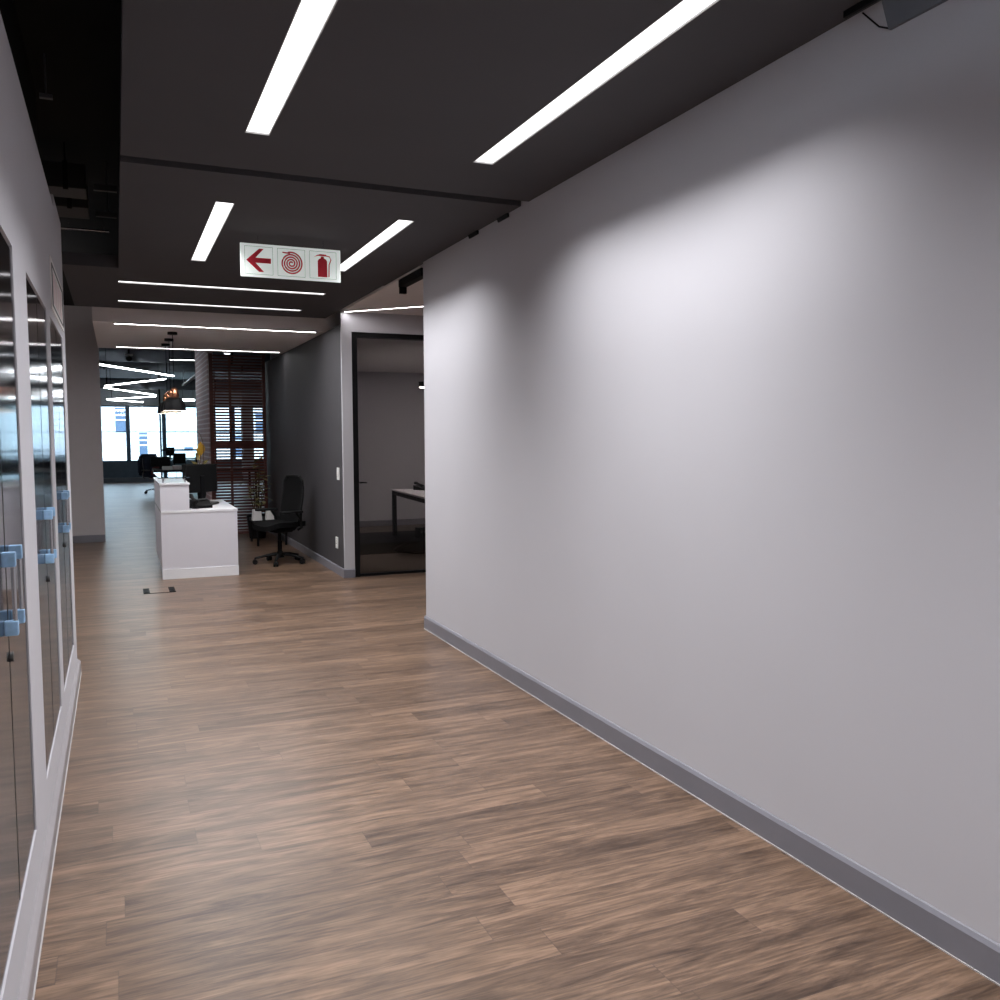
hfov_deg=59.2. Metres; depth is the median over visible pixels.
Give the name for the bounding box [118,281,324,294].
recessed light
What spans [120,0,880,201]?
ceiling
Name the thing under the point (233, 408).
window
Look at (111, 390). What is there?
light
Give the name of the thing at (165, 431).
window
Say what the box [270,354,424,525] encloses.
wall
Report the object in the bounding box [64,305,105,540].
wall
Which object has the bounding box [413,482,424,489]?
phone
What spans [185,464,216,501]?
computer monitor
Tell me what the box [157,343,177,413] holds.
pendant lamp
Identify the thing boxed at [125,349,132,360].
security camera
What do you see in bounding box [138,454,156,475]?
jacket
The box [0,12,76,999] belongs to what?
wall
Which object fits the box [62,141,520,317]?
ceiling
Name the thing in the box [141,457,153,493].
office chair
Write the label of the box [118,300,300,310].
recessed light
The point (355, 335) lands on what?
door
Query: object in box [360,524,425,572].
floor
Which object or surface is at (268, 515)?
box
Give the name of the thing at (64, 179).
air duct
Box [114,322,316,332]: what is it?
recessed light
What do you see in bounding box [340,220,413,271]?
recessed light
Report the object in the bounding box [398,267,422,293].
track spotlight
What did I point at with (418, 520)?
baseboard
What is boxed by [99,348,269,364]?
duct
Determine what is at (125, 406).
window
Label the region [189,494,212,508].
desk phone
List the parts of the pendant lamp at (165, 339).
lamp shade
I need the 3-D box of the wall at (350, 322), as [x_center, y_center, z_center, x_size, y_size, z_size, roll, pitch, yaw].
[-0.055,-0.938,10.471,3.710,3.500,0.120,-2,5,-23]
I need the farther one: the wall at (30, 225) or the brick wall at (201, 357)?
the brick wall at (201, 357)
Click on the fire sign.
(256, 260)
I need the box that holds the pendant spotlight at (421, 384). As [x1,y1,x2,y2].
[419,381,423,387]
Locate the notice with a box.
[49,255,63,331]
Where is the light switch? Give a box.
[337,467,339,479]
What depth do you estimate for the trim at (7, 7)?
4.07 m
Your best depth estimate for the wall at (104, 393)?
31.41 m
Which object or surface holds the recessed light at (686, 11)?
in the ceiling at (398, 93)
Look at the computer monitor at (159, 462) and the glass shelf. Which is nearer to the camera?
the glass shelf
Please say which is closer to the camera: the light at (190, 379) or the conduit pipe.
the conduit pipe
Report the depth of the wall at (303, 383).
11.26 m
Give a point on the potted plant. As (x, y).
(257, 494)
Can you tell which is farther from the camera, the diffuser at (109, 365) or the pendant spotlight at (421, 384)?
the diffuser at (109, 365)
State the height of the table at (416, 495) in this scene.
0.737 m
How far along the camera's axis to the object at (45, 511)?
3.70 m
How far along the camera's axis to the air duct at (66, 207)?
6.28 m
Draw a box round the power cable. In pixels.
[394,538,425,553]
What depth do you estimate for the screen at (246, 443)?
14.24 m
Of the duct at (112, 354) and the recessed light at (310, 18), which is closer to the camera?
the recessed light at (310, 18)
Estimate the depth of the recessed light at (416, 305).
9.36 m
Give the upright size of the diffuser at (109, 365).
0.021 m
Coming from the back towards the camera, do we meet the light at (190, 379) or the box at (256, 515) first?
the light at (190, 379)
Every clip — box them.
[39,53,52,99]
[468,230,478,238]
[497,213,508,222]
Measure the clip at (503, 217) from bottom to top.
0.023 m
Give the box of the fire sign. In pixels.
[240,235,340,282]
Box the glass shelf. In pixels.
[153,472,188,477]
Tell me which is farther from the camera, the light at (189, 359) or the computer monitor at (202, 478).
the light at (189, 359)
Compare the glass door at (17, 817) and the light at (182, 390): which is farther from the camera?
the light at (182, 390)
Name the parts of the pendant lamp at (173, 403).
cord, lamp shade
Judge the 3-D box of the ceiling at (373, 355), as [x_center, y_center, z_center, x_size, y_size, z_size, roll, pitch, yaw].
[-1.080,-2.096,12.867,3.610,0.090,5.230,-2,5,-23]
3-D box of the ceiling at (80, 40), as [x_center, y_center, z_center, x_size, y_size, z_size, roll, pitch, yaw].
[-4.478,-3.089,15.102,14.400,0.150,36.800,-2,5,-23]
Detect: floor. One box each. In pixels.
[34,481,999,999]
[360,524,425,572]
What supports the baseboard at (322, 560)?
attached to the wall at (303, 383)
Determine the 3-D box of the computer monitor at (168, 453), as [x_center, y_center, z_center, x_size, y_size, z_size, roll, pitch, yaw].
[-10.187,-1.454,27.175,0.260,0.340,0.170,-3,5,-35]
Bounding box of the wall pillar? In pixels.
[240,393,254,478]
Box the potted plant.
[238,451,272,538]
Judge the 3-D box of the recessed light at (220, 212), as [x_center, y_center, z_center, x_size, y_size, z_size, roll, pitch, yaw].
[-1.996,-1.826,6.051,0.110,0.020,1.880,-2,5,-23]
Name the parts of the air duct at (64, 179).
casing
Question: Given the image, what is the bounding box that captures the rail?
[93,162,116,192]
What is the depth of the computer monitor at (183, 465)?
11.09 m
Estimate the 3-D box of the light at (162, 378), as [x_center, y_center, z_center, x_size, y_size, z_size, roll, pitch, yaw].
[-8.263,-2.983,19.799,0.034,0.704,3.414,-4,6,-44]
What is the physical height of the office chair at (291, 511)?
1.093 m
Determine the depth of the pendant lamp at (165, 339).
11.01 m
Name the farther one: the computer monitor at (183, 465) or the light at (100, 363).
the light at (100, 363)
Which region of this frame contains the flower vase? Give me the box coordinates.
[191,432,208,495]
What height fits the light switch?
0.140 m
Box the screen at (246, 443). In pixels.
[208,353,267,533]
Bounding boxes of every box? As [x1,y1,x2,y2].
[143,587,175,593]
[252,509,261,520]
[265,511,273,519]
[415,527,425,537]
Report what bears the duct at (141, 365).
hanging from the ceiling at (80, 40)
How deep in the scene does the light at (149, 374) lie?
27.37 m
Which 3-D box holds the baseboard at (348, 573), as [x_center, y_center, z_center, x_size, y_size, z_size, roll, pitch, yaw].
[-1.678,0.819,9.815,0.128,0.100,0.013,-2,5,-23]
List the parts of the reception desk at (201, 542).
panel, panel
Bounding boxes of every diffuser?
[99,364,172,375]
[104,387,154,394]
[106,396,155,399]
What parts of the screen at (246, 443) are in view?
rail, rail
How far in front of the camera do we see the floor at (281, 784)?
3.45 m
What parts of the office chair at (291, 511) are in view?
leg, leg, seat, backrest, frame, leg, armrest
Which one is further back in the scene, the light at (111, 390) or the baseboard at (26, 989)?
the light at (111, 390)
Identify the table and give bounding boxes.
[152,467,257,492]
[249,516,286,545]
[391,489,424,535]
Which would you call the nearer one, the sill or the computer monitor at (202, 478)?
the computer monitor at (202, 478)
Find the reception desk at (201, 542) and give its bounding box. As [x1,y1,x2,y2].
[153,472,238,579]
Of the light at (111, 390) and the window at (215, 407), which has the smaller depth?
the light at (111, 390)
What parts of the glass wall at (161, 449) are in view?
post, rail, post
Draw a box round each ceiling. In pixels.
[14,0,261,379]
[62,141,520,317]
[92,307,339,353]
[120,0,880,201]
[357,338,423,372]
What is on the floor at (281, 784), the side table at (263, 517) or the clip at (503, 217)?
the side table at (263, 517)
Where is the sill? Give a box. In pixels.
[103,460,263,477]
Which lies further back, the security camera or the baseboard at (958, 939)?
the security camera
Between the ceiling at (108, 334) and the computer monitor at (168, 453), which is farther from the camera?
the computer monitor at (168, 453)
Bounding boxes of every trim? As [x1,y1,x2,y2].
[0,0,37,147]
[103,475,263,482]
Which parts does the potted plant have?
pot, stem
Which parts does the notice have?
printed panel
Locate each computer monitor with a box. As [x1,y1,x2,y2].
[150,457,169,468]
[166,447,174,457]
[182,464,216,500]
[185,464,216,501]
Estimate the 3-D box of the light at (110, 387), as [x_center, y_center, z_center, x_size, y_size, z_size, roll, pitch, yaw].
[-9.903,-3.257,23.656,0.034,0.704,3.831,0,4,-4]
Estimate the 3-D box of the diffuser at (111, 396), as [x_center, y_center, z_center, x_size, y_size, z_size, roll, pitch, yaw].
[-11.524,-3.183,27.437,2.934,0.021,0.030,3,5,39]
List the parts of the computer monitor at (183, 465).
casing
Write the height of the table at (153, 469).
0.740 m
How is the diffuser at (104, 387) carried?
attached to the light at (110, 387)
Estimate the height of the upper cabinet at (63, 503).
1.910 m
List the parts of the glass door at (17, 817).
handle, door, handle, handle, handle, handle, handle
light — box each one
[99,348,172,375]
[104,373,155,394]
[104,377,165,385]
[106,374,155,399]
[109,390,142,401]
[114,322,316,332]
[116,346,279,352]
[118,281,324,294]
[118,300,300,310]
[170,358,194,360]
[182,371,194,385]
[182,390,194,400]
[191,202,233,260]
[245,0,337,135]
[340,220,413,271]
[343,305,422,311]
[474,0,719,164]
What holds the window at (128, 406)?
attached to the wall at (104, 393)
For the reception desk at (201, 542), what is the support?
on the floor at (281, 784)
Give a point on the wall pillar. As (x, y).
(240, 393)
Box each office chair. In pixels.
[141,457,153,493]
[252,475,305,566]
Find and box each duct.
[41,142,86,199]
[54,187,89,218]
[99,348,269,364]
[99,361,260,372]
[100,369,261,390]
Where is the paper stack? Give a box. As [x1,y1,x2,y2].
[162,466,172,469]
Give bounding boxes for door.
[351,332,425,576]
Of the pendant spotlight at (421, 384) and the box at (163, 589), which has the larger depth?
the pendant spotlight at (421, 384)
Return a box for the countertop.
[155,499,237,513]
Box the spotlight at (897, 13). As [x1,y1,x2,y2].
[843,0,947,29]
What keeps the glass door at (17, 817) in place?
attached to the wall at (30, 225)
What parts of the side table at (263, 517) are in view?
leg, leg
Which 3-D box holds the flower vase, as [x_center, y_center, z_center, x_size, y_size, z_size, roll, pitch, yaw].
[-3.827,-0.430,11.245,0.223,0.874,0.110,-2,5,-23]
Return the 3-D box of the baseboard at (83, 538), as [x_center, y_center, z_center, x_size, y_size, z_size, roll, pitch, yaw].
[-7.244,0.620,12.729,2.805,0.110,0.014,-2,5,-23]
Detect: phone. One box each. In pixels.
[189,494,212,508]
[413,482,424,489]
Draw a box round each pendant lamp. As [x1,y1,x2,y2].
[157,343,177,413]
[160,338,181,412]
[163,332,185,410]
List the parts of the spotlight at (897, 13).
casing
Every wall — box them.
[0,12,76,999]
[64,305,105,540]
[100,388,261,405]
[158,372,217,487]
[195,351,215,499]
[265,325,343,567]
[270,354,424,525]
[340,309,423,568]
[423,0,999,943]
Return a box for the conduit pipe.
[61,207,108,232]
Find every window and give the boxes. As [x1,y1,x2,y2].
[101,405,128,461]
[101,407,262,460]
[127,405,164,461]
[164,406,196,460]
[215,407,233,458]
[233,408,262,458]
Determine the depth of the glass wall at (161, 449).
26.12 m
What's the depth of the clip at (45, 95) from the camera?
4.44 m
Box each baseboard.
[18,659,80,999]
[73,534,105,542]
[270,532,344,577]
[344,569,354,577]
[360,518,424,526]
[424,615,999,983]
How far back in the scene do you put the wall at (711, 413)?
3.33 m
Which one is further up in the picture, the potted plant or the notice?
the notice
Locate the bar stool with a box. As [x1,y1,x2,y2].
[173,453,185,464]
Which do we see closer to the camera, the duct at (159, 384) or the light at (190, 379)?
the light at (190, 379)
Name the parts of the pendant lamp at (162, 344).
lamp shade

